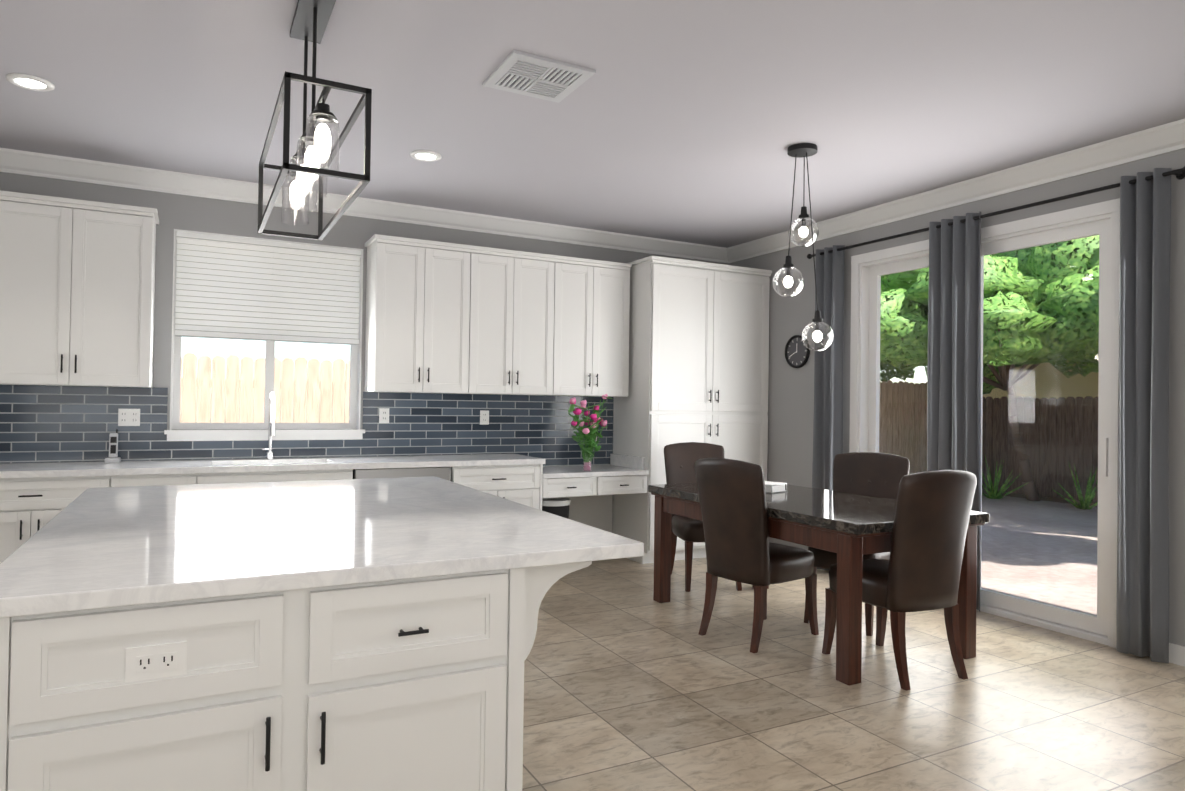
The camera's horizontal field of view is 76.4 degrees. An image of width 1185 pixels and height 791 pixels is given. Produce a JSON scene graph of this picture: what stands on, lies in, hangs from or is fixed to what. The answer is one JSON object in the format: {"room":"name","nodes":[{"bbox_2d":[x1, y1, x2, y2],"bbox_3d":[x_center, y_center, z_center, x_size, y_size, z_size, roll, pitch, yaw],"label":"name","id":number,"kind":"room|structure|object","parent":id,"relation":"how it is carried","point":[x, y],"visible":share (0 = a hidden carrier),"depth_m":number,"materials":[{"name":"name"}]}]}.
{"room":"dining room","nodes":[
{"label":"dining room","id":0,"kind":"room"},
{"bbox_2d":[0,172,727,466],"bbox_3d":[-2.223,-0.066,5.549,8.236,2.840,0.160,1,-1,-28],"label":"wall","id":1,"kind":"structure","parent":0,"point":[194,213],"depth_m":5.29,"materials":[{"name":"grey paint"}]},
{"bbox_2d":[0,194,158,387],"bbox_3d":[-3.274,-0.613,4.705,0.911,1.102,0.341,1,-1,-28],"label":"upper cabinet","id":2,"kind":"object","parent":1,"relation":"attached to","point":[77,286],"depth_m":4.58,"materials":[{"name":"white wood"}]},
{"bbox_2d":[164,229,364,440],"bbox_3d":[-2.336,-0.401,5.470,1.320,1.445,0.196,1,-1,-28],"label":"window","id":3,"kind":"structure","parent":1,"relation":"in","point":[351,430],"depth_m":5.47,"materials":[{"name":"white"}]},
{"bbox_2d":[175,231,360,344],"bbox_3d":[-2.318,-0.753,5.450,1.228,0.714,0.060,1,-1,-28],"label":"window blinds","id":4,"kind":"object","parent":3,"relation":"attached to","point":[239,288],"visible":1,"depth_m":5.42,"materials":[{"name":"white fabric"}]},
{"bbox_2d":[0,385,613,465],"bbox_3d":[-2.748,0.253,5.173,6.638,0.606,0.008,1,-1,-28],"label":"tile backsplash","id":5,"kind":"structure","parent":1,"relation":"attached to","point":[41,424],"depth_m":5.59,"materials":[{"name":"blue tile"}]},
{"bbox_2d":[118,409,139,425],"bbox_3d":[-3.073,0.145,4.991,0.124,0.115,0.008,1,-1,-28],"label":"outlet","id":6,"kind":"object","parent":5,"relation":"attached to","point":[128,417],"depth_m":4.99,"materials":[{"name":"white plastic"}]},
{"bbox_2d":[379,408,388,422],"bbox_3d":[-1.598,0.155,5.775,0.075,0.115,0.008,1,-1,-28],"label":"outlet","id":7,"kind":"object","parent":5,"relation":"attached to","point":[383,412],"depth_m":5.77,"materials":[{"name":"white plastic"}]},
{"bbox_2d":[480,410,488,424],"bbox_3d":[-0.883,0.180,6.155,0.075,0.115,0.008,1,-1,-28],"label":"outlet","id":8,"kind":"object","parent":5,"relation":"attached to","point":[484,415],"depth_m":6.15,"materials":[{"name":"white plastic"}]},
{"bbox_2d":[0,148,727,262],"bbox_3d":[-2.142,-1.424,5.450,7.914,0.125,0.100,1,-1,-28],"label":"crown molding","id":9,"kind":"structure","parent":1,"relation":"attached to","point":[11,160],"depth_m":5.60,"materials":[{"name":"white wood"}]},
{"bbox_2d":[364,238,479,393],"bbox_3d":[-1.304,-0.572,5.752,0.771,1.102,0.341,1,-1,-28],"label":"upper cabinet","id":10,"kind":"object","parent":1,"relation":"attached to","point":[422,335],"depth_m":5.59,"materials":[{"name":"white wood"}]},
{"bbox_2d":[480,250,563,395],"bbox_3d":[-0.704,-0.559,6.070,0.832,1.102,0.341,1,-1,-28],"label":"upper cabinet","id":11,"kind":"object","parent":1,"relation":"attached to","point":[522,295],"depth_m":5.96,"materials":[{"name":"white wood"}]},
{"bbox_2d":[564,258,631,396],"bbox_3d":[-0.104,-0.547,6.389,0.771,1.102,0.341,1,-1,-28],"label":"upper cabinet","id":12,"kind":"object","parent":1,"relation":"attached to","point":[596,294],"depth_m":6.27,"materials":[{"name":"white wood"}]},
{"bbox_2d":[610,453,643,468],"bbox_3d":[0.295,0.566,6.475,0.025,0.100,0.538,1,-1,-28],"label":"backsplash","id":13,"kind":"structure","parent":1,"relation":"attached to","point":[615,459],"depth_m":6.44,"materials":[{"name":"white stone"}]},
{"bbox_2d":[0,0,1184,247],"bbox_3d":[-0.425,-1.561,2.223,8.236,0.120,7.734,1,-1,-28],"label":"ceiling","id":14,"kind":"structure","parent":0,"point":[686,120],"depth_m":3.71,"materials":[{"name":"grey paint"}]},
{"bbox_2d":[6,73,54,90],"bbox_3d":[-2.715,-1.510,3.636,0.189,0.012,0.189,0,-1,38],"label":"recessed light","id":15,"kind":"object","parent":14,"relation":"in","point":[30,82],"depth_m":3.63,"materials":[{"name":"white plastic"}]},
{"bbox_2d":[258,0,371,239],"bbox_3d":[-1.139,-1.119,3.011,0.278,0.764,1.098,1,-1,-28],"label":"pendant light","id":16,"kind":"object","parent":14,"relation":"hanging from","point":[311,18],"visible":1,"depth_m":2.85,"materials":[{"name":"black metal"}]},
{"bbox_2d":[410,150,441,161],"bbox_3d":[-1.027,-1.474,4.635,0.189,0.012,0.189,1,-1,-34],"label":"recessed light","id":17,"kind":"object","parent":14,"relation":"in","point":[422,155],"depth_m":4.63,"materials":[{"name":"white plastic"}]},
{"bbox_2d":[483,50,595,102],"bbox_3d":[-0.254,-1.476,3.500,0.400,0.014,0.390,1,-1,-28],"label":"ceiling vent","id":18,"kind":"object","parent":14,"relation":"in","point":[528,74],"visible":1,"depth_m":3.48,"materials":[{"name":"grey plastic"}]},
{"bbox_2d":[773,143,832,350],"bbox_3d":[1.208,-0.855,4.382,0.366,1.192,0.276,1,-1,-28],"label":"pendant light","id":19,"kind":"object","parent":14,"relation":"hanging from","point":[801,150],"visible":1,"depth_m":4.37,"materials":[{"name":"clear glass"}]},
{"bbox_2d":[522,558,1184,790],"bbox_3d":[-0.467,1.399,2.187,8.236,0.120,7.734,1,-1,-28],"label":"floor","id":20,"kind":"structure","parent":0,"point":[630,684],"depth_m":3.36,"materials":[{"name":"tile"}]},
{"bbox_2d":[0,473,123,562],"bbox_3d":[-3.317,0.896,4.516,0.874,0.860,0.621,1,-1,-28],"label":"base cabinet","id":21,"kind":"object","parent":20,"relation":"on","point":[35,498],"depth_m":4.26,"materials":[{"name":"white wood"}]},
{"bbox_2d":[0,454,544,476],"bbox_3d":[-3.019,0.452,4.669,5.696,0.040,0.626,1,-1,-28],"label":"countertop","id":22,"kind":"structure","parent":21,"relation":"on","point":[6,469],"depth_m":4.94,"materials":[{"name":"white stone"}]},
{"bbox_2d":[105,429,120,462],"bbox_3d":[-3.105,0.327,4.874,0.080,0.211,0.109,1,-1,-28],"label":"cordless phone","id":23,"kind":"object","parent":22,"relation":"on","point":[113,457],"visible":0.96,"depth_m":4.88,"materials":[{"name":"grey plastic"}]},
{"bbox_2d":[262,392,275,458],"bbox_3d":[-2.257,0.211,5.261,0.076,0.476,0.216,1,-1,-28],"label":"faucet","id":24,"kind":"object","parent":22,"relation":"on","point":[271,433],"visible":1,"depth_m":5.31,"materials":[{"name":"silver metal"}]},
{"bbox_2d":[124,469,211,486],"bbox_3d":[-2.788,0.907,4.798,0.574,0.860,0.621,1,-1,-28],"label":"base cabinet","id":25,"kind":"object","parent":20,"relation":"on","point":[130,479],"depth_m":4.57,"materials":[{"name":"white wood"}]},
{"bbox_2d":[212,461,355,483],"bbox_3d":[-2.201,0.919,5.110,1.003,0.860,0.621,1,-1,-28],"label":"base cabinet","id":26,"kind":"object","parent":20,"relation":"on","point":[219,476],"depth_m":4.86,"materials":[{"name":"white wood"}]},
{"bbox_2d":[0,556,619,790],"bbox_3d":[-1.085,0.899,2.735,1.450,0.876,2.138,1,-1,-28],"label":"kitchen island","id":27,"kind":"object","parent":20,"relation":"on","point":[376,634],"depth_m":1.77,"materials":[{"name":"white wood"}]},
{"bbox_2d":[0,476,643,611],"bbox_3d":[-1.051,0.442,2.786,1.586,0.040,2.144,1,-1,-28],"label":"island countertop","id":28,"kind":"structure","parent":27,"relation":"on","point":[132,542],"depth_m":2.21,"materials":[{"name":"white stone"}]},
{"bbox_2d":[356,465,463,484],"bbox_3d":[-1.457,0.934,5.505,0.819,0.860,0.621,1,-1,-28],"label":"base cabinet","id":29,"kind":"object","parent":20,"relation":"on","point":[453,473],"depth_m":5.26,"materials":[{"name":"white wood"}]},
{"bbox_2d":[464,461,543,509],"bbox_3d":[-0.842,0.947,5.832,0.713,0.860,0.621,1,-1,-28],"label":"base cabinet","id":30,"kind":"object","parent":20,"relation":"on","point":[522,482],"depth_m":5.62,"materials":[{"name":"white wood"}]},
{"bbox_2d":[544,465,647,476],"bbox_3d":[-0.099,0.625,6.225,0.953,0.035,0.616,1,-1,-28],"label":"countertop","id":31,"kind":"structure","parent":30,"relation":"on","point":[597,470],"depth_m":6.08,"materials":[{"name":"white stone"}]},
{"bbox_2d":[568,394,611,470],"bbox_3d":[-0.017,0.294,6.043,0.455,0.622,0.210,1,-1,-28],"label":"vase","id":32,"kind":"object","parent":31,"relation":"on","point":[588,434],"visible":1,"depth_m":6.01,"materials":[{"name":"pink plant"}]},
{"bbox_2d":[542,497,570,518],"bbox_3d":[-0.312,1.106,6.005,0.272,0.558,0.272,1,-1,-28],"label":"waste bin","id":33,"kind":"object","parent":20,"relation":"on","point":[559,506],"visible":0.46,"depth_m":5.90,"materials":[{"name":"black metal"}]},
{"bbox_2d":[612,256,771,563],"bbox_3d":[0.889,0.152,6.758,1.265,2.522,0.616,1,-1,-28],"label":"tall cabinet","id":34,"kind":"object","parent":20,"relation":"on","point":[699,351],"depth_m":6.45,"materials":[{"name":"white wood"}]},
{"bbox_2d":[664,442,741,591],"bbox_3d":[0.831,0.883,5.686,0.492,1.032,0.635,1,-1,-8],"label":"chair","id":35,"kind":"object","parent":20,"relation":"on","point":[680,459],"visible":0.42,"depth_m":5.87,"materials":[{"name":"brown leather"}]},
{"bbox_2d":[694,458,818,652],"bbox_3d":[0.948,0.869,4.351,0.635,1.032,0.492,1,-1,-38],"label":"chair","id":36,"kind":"object","parent":20,"relation":"on","point":[740,547],"visible":1,"depth_m":4.17,"materials":[{"name":"brown leather"}]},
{"bbox_2d":[648,483,988,685],"bbox_3d":[1.234,1.004,4.558,0.970,0.775,1.840,1,-1,-28],"label":"dining table","id":37,"kind":"object","parent":20,"relation":"on","point":[850,529],"visible":0.58,"depth_m":3.98,"materials":[{"name":"wood"}]},
{"bbox_2d":[765,481,787,493],"bbox_3d":[1.121,0.590,4.862,0.200,0.055,0.200,0,-1,42],"label":"tray","id":38,"kind":"object","parent":37,"relation":"on","point":[773,487],"visible":0.58,"depth_m":4.79,"materials":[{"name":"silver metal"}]},
{"bbox_2d":[804,452,909,635],"bbox_3d":[1.661,0.884,4.738,0.492,1.032,0.635,0,-1,39],"label":"chair","id":39,"kind":"object","parent":20,"relation":"on","point":[877,474],"visible":0.4,"depth_m":4.89,"materials":[{"name":"brown leather"}]},
{"bbox_2d":[822,470,976,690],"bbox_3d":[1.542,0.872,3.849,0.496,1.032,0.648,1,-1,-28],"label":"chair","id":40,"kind":"object","parent":20,"relation":"on","point":[919,569],"visible":1,"depth_m":3.60,"materials":[{"name":"brown leather"}]},
{"bbox_2d":[728,148,1184,646],"bbox_3d":[3.119,-0.007,4.099,0.160,2.840,7.414,1,-1,-28],"label":"wall","id":41,"kind":"structure","parent":0,"point":[790,419],"depth_m":5.47,"materials":[{"name":"grey paint"}]},
{"bbox_2d":[785,335,809,367],"bbox_3d":[1.757,-0.378,6.472,0.030,0.284,0.284,1,-1,-28],"label":"wall clock","id":42,"kind":"object","parent":41,"relation":"attached to","point":[797,352],"visible":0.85,"depth_m":6.47,"materials":[{"name":"grey"}]},
{"bbox_2d":[728,119,1184,262],"bbox_3d":[3.024,-1.367,4.053,0.100,0.125,7.170,1,-1,-28],"label":"crown molding","id":43,"kind":"structure","parent":41,"relation":"attached to","point":[1156,140],"depth_m":4.84,"materials":[{"name":"white wood"}]},
{"bbox_2d":[849,198,1119,647],"bbox_3d":[2.580,0.157,5.107,0.201,2.520,1.980,1,-1,-28],"label":"door","id":44,"kind":"structure","parent":41,"relation":"in","point":[1100,219],"depth_m":4.60,"materials":[{"name":"white"}]},
{"bbox_2d":[807,166,1184,258],"bbox_3d":[2.465,-1.160,5.079,0.115,0.044,2.732,1,-1,-28],"label":"curtain rod","id":45,"kind":"object","parent":41,"relation":"attached to","point":[1179,174],"visible":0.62,"depth_m":4.60,"materials":[{"name":"black metal"}]},
{"bbox_2d":[812,245,844,570],"bbox_3d":[1.881,0.106,6.046,0.088,2.595,0.298,1,-1,-28],"label":"curtain","id":46,"kind":"object","parent":45,"relation":"hanging from","point":[828,405],"visible":0.56,"depth_m":6.04,"materials":[{"name":"fabric"}]},
{"bbox_2d":[927,211,980,611],"bbox_3d":[2.425,0.102,5.039,0.095,2.595,0.388,1,-1,-28],"label":"curtain","id":47,"kind":"object","parent":45,"relation":"hanging from","point":[954,379],"visible":0.6,"depth_m":5.01,"materials":[{"name":"fabric"}]},
{"bbox_2d":[1116,168,1170,662],"bbox_3d":[2.948,0.097,4.043,0.088,2.595,0.264,1,-1,-28],"label":"curtain","id":48,"kind":"object","parent":45,"relation":"hanging from","point":[1142,616],"visible":1,"depth_m":4.03,"materials":[{"name":"fabric"}]},
{"bbox_2d":[1147,643,1184,666],"bbox_3d":[3.853,1.354,2.477,0.014,0.100,3.809,1,-1,-28],"label":"baseboard","id":49,"kind":"structure","parent":41,"relation":"attached to","point":[1177,654],"depth_m":3.94,"materials":[{"name":"white wood"}]},
{"label":"outside","id":50,"kind":"structure","parent":0,"visible":0},
{"bbox_2d":[982,490,1097,506],"bbox_3d":[1.919,1.627,6.730,34.000,0.200,34.000,1,-1,-28],"label":"ground","id":51,"kind":"structure","parent":50,"point":[1040,497],"depth_m":12.21,"materials":[{"name":"brown"}]},
{"bbox_2d":[180,353,926,473],"bbox_3d":[-1.506,0.555,9.606,18.612,1.915,0.064,1,-1,-28],"label":"fence","id":52,"kind":"object","parent":51,"relation":"on","point":[313,371],"depth_m":8.59,"materials":[{"name":"brown wood"}]},
{"bbox_2d":[880,362,915,381],"bbox_3d":[4.841,-1.059,14.846,6.133,5.495,5.821,1,-1,-28],"label":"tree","id":53,"kind":"object","parent":51,"relation":"on","point":[891,369],"depth_m":15.54,"materials":[{"name":"green plant"}]},
{"bbox_2d":[881,275,927,331],"bbox_3d":[2.325,-0.935,13.154,6.174,5.118,5.614,1,-1,-28],"label":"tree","id":54,"kind":"object","parent":51,"relation":"on","point":[891,291],"depth_m":11.55,"materials":[{"name":"green plant"}]},
{"bbox_2d":[880,235,1098,500],"bbox_3d":[6.553,-0.890,11.599,6.189,5.138,5.253,1,-1,-28],"label":"tree","id":55,"kind":"object","parent":51,"relation":"on","point":[995,313],"depth_m":10.21,"materials":[{"name":"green plant"}]},
{"bbox_2d":[981,494,1097,615],"bbox_3d":[5.543,1.562,6.958,6.820,0.040,11.000,1,-1,-28],"label":"patio slab","id":56,"kind":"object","parent":51,"relation":"on","point":[1068,520],"depth_m":7.35,"materials":[{"name":"grey concrete"}]},
{"bbox_2d":[982,457,1097,509],"bbox_3d":[6.981,1.295,10.880,1.260,0.752,2.821,1,-1,-28],"label":"plants","id":57,"kind":"object","parent":51,"relation":"on","point":[1089,495],"depth_m":10.90,"materials":[{"name":"green plant"}]},
{"bbox_2d":[982,396,1097,502],"bbox_3d":[10.729,0.818,6.440,0.064,1.665,17.212,1,-1,-28],"label":"fence","id":58,"kind":"object","parent":51,"relation":"on","point":[1054,414],"depth_m":12.44,"materials":[{"name":"brown wood"}]},
{"bbox_2d":[983,360,1098,398],"bbox_3d":[14.079,-0.464,13.768,9.000,4.500,10.800,1,-1,-28],"label":"house","id":59,"kind":"structure","parent":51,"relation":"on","point":[1035,377],"depth_m":14.81,"materials":[{"name":"beige paint"}]},
{"bbox_2d":[1057,299,1098,356],"bbox_3d":[8.389,-0.939,8.433,5.994,5.195,5.499,1,-1,-28],"label":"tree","id":60,"kind":"object","parent":51,"relation":"on","point":[1094,345],"depth_m":9.80,"materials":[{"name":"green plant"}]}
]}

